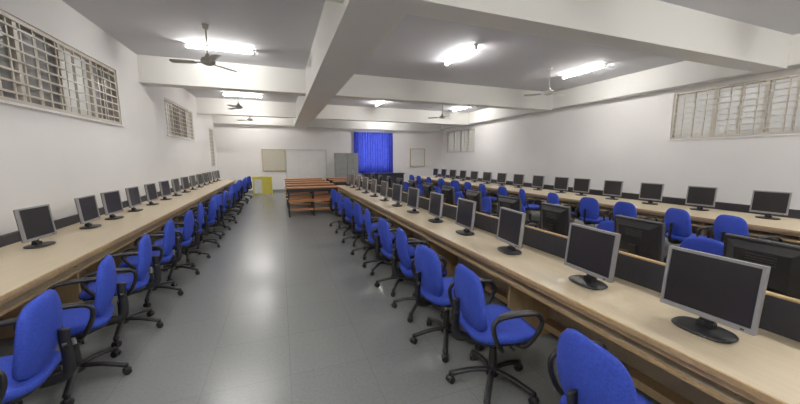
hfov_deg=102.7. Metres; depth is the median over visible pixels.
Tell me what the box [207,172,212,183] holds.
computer monitor
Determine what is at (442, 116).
ceiling fan
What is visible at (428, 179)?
office chair
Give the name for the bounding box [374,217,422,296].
office chair
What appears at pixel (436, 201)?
computer monitor
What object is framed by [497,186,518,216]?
office chair
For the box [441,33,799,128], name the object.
ceiling beam
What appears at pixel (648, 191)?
computer monitor
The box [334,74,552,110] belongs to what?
ceiling beam
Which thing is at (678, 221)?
office chair
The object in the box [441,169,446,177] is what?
computer monitor
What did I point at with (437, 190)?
office chair
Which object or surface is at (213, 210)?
office chair
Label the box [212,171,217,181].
computer monitor
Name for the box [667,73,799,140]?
window
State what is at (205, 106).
ceiling beam
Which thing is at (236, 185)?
office chair
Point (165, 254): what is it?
office chair
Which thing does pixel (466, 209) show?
computer monitor
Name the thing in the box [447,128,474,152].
window
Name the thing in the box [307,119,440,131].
ceiling beam
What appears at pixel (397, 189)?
computer monitor
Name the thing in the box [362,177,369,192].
computer monitor
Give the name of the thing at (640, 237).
computer monitor
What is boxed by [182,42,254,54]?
fluorescent tube light
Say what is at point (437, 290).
office chair
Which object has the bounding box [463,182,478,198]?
office chair
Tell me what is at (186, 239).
office chair
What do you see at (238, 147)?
wall
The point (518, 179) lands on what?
computer monitor
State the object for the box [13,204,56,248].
computer monitor
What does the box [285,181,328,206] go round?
desk
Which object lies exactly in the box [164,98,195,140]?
window
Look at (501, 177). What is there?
computer monitor
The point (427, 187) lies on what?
computer monitor
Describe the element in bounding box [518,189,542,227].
office chair
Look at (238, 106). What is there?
ceiling fan
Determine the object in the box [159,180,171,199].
computer monitor
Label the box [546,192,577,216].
office chair
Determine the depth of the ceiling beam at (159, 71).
7.39 m
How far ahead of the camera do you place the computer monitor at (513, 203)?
4.01 m
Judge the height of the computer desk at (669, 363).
0.952 m
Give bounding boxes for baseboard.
[248,189,284,191]
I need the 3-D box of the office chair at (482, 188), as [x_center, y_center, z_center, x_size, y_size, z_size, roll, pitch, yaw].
[2.579,-0.086,9.370,0.645,0.917,0.644,-2,8,-14]
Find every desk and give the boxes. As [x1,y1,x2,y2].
[0,179,236,338]
[251,175,272,195]
[284,178,321,197]
[285,179,325,201]
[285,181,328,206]
[286,183,333,207]
[286,185,338,217]
[326,177,356,192]
[328,178,362,192]
[332,180,370,192]
[338,179,799,403]
[414,174,799,245]
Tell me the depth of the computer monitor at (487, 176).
11.23 m
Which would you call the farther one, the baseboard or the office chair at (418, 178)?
the baseboard
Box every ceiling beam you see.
[136,54,305,95]
[196,97,295,117]
[212,115,293,125]
[293,0,418,127]
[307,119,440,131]
[315,105,468,124]
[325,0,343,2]
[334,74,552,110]
[408,0,791,72]
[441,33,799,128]
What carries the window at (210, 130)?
in the wall at (53, 159)
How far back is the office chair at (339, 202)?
6.90 m
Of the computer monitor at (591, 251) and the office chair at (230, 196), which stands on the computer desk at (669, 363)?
the computer monitor at (591, 251)
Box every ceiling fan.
[169,23,236,71]
[226,92,253,109]
[237,117,262,121]
[428,105,447,118]
[524,67,563,95]
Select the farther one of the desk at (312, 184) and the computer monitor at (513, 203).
the desk at (312, 184)
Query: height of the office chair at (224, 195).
0.917 m
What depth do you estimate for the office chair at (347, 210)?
6.08 m
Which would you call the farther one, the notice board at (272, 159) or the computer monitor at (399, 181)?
the notice board at (272, 159)
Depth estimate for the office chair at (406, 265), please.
3.31 m
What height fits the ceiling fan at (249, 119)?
0.640 m
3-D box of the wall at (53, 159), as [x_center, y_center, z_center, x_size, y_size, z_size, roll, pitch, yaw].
[-5.181,-1.047,5.665,0.200,3.830,19.600,-3,8,-20]
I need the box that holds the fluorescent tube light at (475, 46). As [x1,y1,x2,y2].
[444,44,477,65]
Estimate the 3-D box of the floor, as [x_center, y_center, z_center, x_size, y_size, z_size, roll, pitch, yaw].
[0.419,0.616,7.996,12.150,0.100,20.000,-3,8,-20]
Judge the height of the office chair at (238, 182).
0.917 m
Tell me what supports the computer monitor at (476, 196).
on the computer desk
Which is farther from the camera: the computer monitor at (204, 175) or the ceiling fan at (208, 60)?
the computer monitor at (204, 175)
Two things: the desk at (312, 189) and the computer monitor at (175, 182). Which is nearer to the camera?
the computer monitor at (175, 182)
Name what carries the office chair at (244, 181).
on the floor
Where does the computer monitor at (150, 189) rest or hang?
on the computer desk at (25, 274)
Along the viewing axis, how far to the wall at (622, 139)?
8.69 m
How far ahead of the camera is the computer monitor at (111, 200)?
4.73 m
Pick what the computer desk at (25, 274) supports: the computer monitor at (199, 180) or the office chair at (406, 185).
the computer monitor at (199, 180)
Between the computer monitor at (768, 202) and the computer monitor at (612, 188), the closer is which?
the computer monitor at (768, 202)
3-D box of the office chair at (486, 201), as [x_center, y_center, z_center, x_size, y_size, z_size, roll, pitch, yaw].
[1.435,0.368,6.068,0.645,0.917,0.644,-1,8,-10]
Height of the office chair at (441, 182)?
0.917 m
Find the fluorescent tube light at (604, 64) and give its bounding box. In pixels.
[561,63,607,78]
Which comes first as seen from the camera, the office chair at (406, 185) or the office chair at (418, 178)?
the office chair at (406, 185)
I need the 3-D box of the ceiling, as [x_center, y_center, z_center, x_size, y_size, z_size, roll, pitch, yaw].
[0.419,-3.287,7.460,12.150,0.120,20.000,-3,8,-20]
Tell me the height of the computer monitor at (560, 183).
0.411 m
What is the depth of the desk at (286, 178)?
12.92 m
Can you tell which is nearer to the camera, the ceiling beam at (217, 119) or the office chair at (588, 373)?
the office chair at (588, 373)
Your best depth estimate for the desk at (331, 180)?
12.39 m
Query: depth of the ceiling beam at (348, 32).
4.47 m
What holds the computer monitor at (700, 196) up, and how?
on the computer desk at (787, 228)
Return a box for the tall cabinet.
[334,153,357,176]
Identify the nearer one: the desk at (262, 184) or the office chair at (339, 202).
the office chair at (339, 202)
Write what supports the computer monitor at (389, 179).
on the computer desk
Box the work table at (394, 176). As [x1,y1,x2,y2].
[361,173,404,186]
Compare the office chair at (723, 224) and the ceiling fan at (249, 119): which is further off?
the ceiling fan at (249, 119)
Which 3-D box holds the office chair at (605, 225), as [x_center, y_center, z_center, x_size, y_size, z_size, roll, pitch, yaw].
[2.345,0.700,3.658,0.645,0.917,0.644,-6,10,-38]
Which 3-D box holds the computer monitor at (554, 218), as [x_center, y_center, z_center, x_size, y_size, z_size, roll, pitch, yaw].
[1.654,0.230,3.420,0.189,0.411,0.390,-3,8,-18]
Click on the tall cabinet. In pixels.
(344, 163)
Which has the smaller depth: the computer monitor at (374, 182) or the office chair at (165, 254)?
the office chair at (165, 254)
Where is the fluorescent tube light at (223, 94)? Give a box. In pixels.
[222,93,261,97]
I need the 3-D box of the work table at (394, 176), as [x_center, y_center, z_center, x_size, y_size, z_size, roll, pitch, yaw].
[-0.890,-1.101,16.961,2.250,0.860,0.600,-3,8,-20]
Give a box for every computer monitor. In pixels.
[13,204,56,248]
[74,195,101,228]
[100,190,123,219]
[125,186,142,211]
[144,183,158,204]
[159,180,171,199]
[171,178,181,195]
[180,176,190,192]
[189,175,196,189]
[196,174,203,186]
[202,173,208,184]
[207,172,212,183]
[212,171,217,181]
[215,170,220,180]
[345,173,350,185]
[350,174,355,187]
[355,175,361,189]
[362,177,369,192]
[370,179,377,196]
[378,175,382,184]
[380,181,388,200]
[386,176,392,187]
[392,184,402,206]
[396,178,403,191]
[407,187,419,212]
[408,180,416,187]
[423,182,433,198]
[428,192,443,222]
[433,168,437,176]
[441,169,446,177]
[441,186,454,205]
[449,170,455,179]
[455,198,476,235]
[459,170,466,180]
[466,190,481,212]
[470,171,477,181]
[482,172,491,183]
[496,207,526,254]
[497,173,506,185]
[498,195,521,217]
[513,174,524,187]
[532,175,544,189]
[540,202,570,235]
[554,177,568,192]
[564,223,620,289]
[573,178,590,195]
[603,180,623,199]
[614,215,665,261]
[639,183,663,204]
[660,245,770,343]
[685,186,717,210]
[723,233,799,299]
[749,190,791,219]
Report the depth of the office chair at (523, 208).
5.19 m
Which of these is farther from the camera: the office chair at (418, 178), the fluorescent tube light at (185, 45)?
the office chair at (418, 178)
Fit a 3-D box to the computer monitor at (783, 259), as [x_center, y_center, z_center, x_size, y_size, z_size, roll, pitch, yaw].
[2.208,0.433,1.944,0.189,0.411,0.390,-2,8,-17]
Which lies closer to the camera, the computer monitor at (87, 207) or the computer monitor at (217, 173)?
the computer monitor at (87, 207)
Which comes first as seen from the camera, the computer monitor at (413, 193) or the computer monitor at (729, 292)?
the computer monitor at (729, 292)
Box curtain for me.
[352,131,393,172]
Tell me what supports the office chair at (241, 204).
on the floor
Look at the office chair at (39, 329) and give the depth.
1.68 m
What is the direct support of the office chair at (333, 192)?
on the floor
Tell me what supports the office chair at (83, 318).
on the floor
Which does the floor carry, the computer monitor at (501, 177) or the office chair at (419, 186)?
the office chair at (419, 186)
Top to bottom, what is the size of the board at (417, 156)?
1.010 m
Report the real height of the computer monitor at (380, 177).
0.411 m
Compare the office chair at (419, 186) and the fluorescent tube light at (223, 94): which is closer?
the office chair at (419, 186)
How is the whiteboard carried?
attached to the wall at (238, 147)
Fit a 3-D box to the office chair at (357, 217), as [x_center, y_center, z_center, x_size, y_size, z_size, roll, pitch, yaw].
[-0.528,0.450,5.476,0.645,0.917,0.644,-4,9,-24]
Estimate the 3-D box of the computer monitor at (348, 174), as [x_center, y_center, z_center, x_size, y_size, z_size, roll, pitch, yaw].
[-1.678,-0.725,10.363,0.189,0.411,0.390,-3,8,-19]
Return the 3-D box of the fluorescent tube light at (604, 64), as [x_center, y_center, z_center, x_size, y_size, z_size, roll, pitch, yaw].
[4.570,-3.257,7.998,0.060,0.085,1.260,-3,8,-20]
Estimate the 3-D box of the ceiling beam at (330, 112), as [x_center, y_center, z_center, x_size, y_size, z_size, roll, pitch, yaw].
[-0.171,-3.900,14.450,7.370,0.570,0.350,-3,8,-20]
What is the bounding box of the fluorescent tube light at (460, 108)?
[453,106,468,111]
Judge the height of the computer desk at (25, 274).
0.862 m
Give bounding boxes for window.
[0,9,124,126]
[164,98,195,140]
[209,129,215,166]
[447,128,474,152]
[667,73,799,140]
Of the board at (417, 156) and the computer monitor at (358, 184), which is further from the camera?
the board at (417, 156)
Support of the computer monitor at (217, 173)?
on the computer desk at (25, 274)
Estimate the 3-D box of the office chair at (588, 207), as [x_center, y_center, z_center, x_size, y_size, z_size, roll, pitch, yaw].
[3.762,0.349,6.211,0.645,0.917,0.644,-4,9,-25]
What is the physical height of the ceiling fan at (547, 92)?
0.640 m
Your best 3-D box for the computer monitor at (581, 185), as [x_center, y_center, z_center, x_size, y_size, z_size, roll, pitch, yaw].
[4.387,-0.364,7.735,0.189,0.411,0.390,-4,9,-29]
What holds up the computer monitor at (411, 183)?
on the computer desk
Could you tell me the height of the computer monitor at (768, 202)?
0.411 m
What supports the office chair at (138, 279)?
on the floor
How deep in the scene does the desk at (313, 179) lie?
11.82 m
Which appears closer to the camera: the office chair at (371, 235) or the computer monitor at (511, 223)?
the computer monitor at (511, 223)
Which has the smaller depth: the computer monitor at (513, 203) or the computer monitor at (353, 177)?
the computer monitor at (513, 203)
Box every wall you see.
[0,0,216,234]
[214,124,442,189]
[442,67,799,209]
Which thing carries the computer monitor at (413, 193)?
on the computer desk at (669, 363)
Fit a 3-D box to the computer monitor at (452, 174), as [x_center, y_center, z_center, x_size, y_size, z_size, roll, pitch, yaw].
[2.225,-1.155,13.492,0.189,0.411,0.390,-5,9,-30]
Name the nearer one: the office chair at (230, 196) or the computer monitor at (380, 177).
the office chair at (230, 196)
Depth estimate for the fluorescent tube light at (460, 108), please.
13.94 m
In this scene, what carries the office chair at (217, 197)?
on the floor
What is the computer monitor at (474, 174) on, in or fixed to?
on the computer desk at (787, 228)
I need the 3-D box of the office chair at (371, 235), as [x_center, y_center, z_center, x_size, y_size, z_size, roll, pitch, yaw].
[-0.254,0.549,4.754,0.645,0.917,0.644,-1,8,-9]
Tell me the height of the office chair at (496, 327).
0.917 m
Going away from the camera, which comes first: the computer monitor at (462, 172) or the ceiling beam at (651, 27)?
the ceiling beam at (651, 27)
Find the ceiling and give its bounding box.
[62,0,799,112]
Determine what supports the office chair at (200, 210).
on the floor
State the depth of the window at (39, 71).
4.25 m
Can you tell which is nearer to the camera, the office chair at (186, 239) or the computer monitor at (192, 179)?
the office chair at (186, 239)
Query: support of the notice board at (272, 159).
attached to the wall at (238, 147)
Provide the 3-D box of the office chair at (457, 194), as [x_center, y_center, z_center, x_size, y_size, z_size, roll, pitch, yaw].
[1.087,0.241,6.997,0.645,0.917,0.644,-2,8,-16]
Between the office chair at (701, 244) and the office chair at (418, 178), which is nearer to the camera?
the office chair at (701, 244)
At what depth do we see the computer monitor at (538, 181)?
9.01 m
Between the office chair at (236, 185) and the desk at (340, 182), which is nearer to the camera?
the office chair at (236, 185)
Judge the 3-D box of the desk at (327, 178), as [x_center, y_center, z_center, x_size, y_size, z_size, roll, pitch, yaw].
[-2.490,-0.656,13.837,1.450,0.830,0.800,-3,8,-20]
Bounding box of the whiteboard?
[285,149,326,177]
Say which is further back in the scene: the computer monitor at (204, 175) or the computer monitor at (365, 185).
the computer monitor at (204, 175)
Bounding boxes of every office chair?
[0,289,75,403]
[12,255,131,403]
[77,234,163,346]
[117,219,182,306]
[150,210,199,280]
[172,203,210,262]
[182,198,219,249]
[189,194,224,239]
[202,190,230,232]
[216,187,236,223]
[217,183,240,214]
[219,185,235,220]
[222,181,242,209]
[224,180,243,206]
[236,178,247,204]
[242,176,251,198]
[329,189,354,227]
[334,192,360,235]
[341,197,371,246]
[350,202,383,259]
[361,208,398,275]
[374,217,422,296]
[391,227,447,322]
[403,182,408,191]
[407,184,423,195]
[410,244,485,362]
[416,176,425,184]
[421,188,440,196]
[426,177,438,189]
[437,178,449,192]
[446,264,544,403]
[449,180,464,194]
[455,192,462,205]
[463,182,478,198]
[478,184,497,213]
[482,197,491,214]
[490,205,528,223]
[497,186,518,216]
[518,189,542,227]
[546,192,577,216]
[547,328,652,403]
[575,197,613,227]
[597,221,613,231]
[609,201,657,221]
[661,208,715,258]
[664,237,723,262]
[707,214,782,242]
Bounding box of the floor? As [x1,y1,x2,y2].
[0,191,679,403]
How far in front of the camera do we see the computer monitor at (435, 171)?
14.97 m
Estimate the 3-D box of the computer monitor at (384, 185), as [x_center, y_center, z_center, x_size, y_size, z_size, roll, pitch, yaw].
[-0.336,-0.233,6.788,0.189,0.411,0.390,-3,8,-21]
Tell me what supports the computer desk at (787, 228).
on the floor
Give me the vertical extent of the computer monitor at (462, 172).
0.411 m
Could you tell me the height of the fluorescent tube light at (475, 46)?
0.085 m
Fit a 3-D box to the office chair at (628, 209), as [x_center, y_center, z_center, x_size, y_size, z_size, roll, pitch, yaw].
[4.007,0.438,5.562,0.645,0.917,0.644,-3,8,-19]
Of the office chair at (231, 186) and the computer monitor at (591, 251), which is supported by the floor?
the office chair at (231, 186)
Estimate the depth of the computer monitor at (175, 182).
7.64 m
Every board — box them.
[261,149,285,170]
[410,149,424,166]
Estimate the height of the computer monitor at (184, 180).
0.411 m
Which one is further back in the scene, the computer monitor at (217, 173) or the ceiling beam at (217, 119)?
the ceiling beam at (217, 119)
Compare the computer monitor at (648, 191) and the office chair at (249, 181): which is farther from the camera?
the office chair at (249, 181)
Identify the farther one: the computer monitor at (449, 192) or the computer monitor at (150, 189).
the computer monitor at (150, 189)
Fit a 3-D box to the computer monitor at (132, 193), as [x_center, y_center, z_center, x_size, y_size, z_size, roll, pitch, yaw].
[-4.530,-0.050,5.454,0.189,0.411,0.390,-3,8,-19]
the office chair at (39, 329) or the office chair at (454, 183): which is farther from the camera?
the office chair at (454, 183)
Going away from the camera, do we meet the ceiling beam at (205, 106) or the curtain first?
the ceiling beam at (205, 106)

